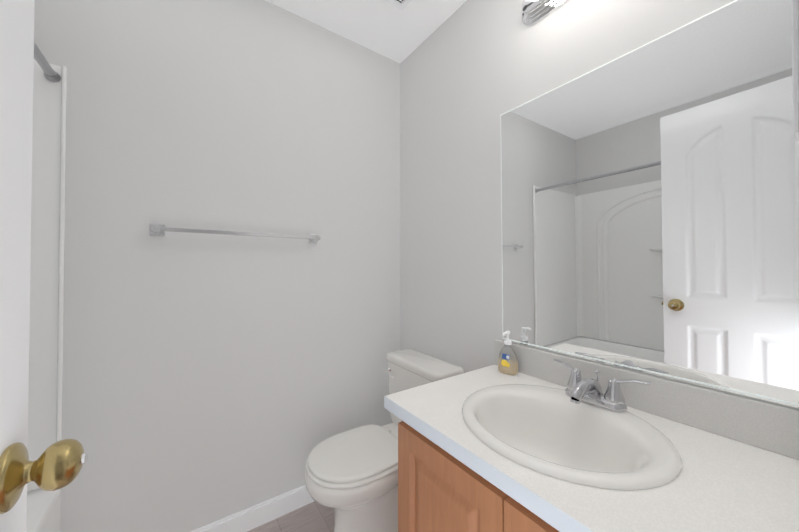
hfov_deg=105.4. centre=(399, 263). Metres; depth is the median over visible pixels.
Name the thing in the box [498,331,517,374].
soap dispenser
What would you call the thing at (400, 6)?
ceiling vent
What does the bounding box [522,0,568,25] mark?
sconce
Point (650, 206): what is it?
mirror
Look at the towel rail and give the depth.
1.28 m
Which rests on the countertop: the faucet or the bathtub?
the faucet
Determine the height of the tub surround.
1.422 m
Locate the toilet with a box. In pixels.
[304,349,463,531]
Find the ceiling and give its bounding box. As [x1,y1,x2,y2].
[266,0,466,62]
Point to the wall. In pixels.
(209, 378)
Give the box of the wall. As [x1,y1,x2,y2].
[27,0,798,531]
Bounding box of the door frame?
[791,0,798,142]
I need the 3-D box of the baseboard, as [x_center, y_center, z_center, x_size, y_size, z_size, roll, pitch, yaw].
[-0.569,1.149,1.442,1.412,0.095,0.017,1,-1,-35]
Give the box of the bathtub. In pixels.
[26,489,60,531]
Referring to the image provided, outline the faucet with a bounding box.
[553,359,650,412]
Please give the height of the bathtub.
0.445 m
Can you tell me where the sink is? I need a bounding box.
[462,384,681,489]
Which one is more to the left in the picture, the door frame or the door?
the door
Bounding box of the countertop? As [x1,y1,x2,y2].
[384,339,798,531]
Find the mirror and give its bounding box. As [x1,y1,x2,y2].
[500,0,798,407]
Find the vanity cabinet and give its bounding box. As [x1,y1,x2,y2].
[398,420,558,531]
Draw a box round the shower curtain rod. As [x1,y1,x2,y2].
[34,42,60,81]
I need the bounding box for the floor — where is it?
[247,501,334,531]
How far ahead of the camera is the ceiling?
1.55 m
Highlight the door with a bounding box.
[0,0,87,531]
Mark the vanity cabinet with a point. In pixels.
(440, 489)
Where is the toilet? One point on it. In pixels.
(351, 477)
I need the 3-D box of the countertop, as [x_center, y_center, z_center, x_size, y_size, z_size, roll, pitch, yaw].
[0.416,0.383,0.789,0.560,0.140,0.817,1,-1,-35]
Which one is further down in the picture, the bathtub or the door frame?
the bathtub
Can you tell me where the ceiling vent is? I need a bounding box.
[385,0,411,10]
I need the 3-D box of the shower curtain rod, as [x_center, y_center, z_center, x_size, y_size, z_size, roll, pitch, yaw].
[-0.745,-0.643,0.418,0.039,0.039,1.503,1,-1,-35]
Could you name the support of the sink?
in the countertop
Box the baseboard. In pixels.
[191,485,313,531]
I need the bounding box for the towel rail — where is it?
[150,224,319,242]
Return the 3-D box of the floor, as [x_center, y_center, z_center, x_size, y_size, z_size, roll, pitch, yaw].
[-0.031,1.203,-0.008,2.440,0.050,3.250,1,-1,-35]
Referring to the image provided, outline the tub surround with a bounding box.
[27,60,66,490]

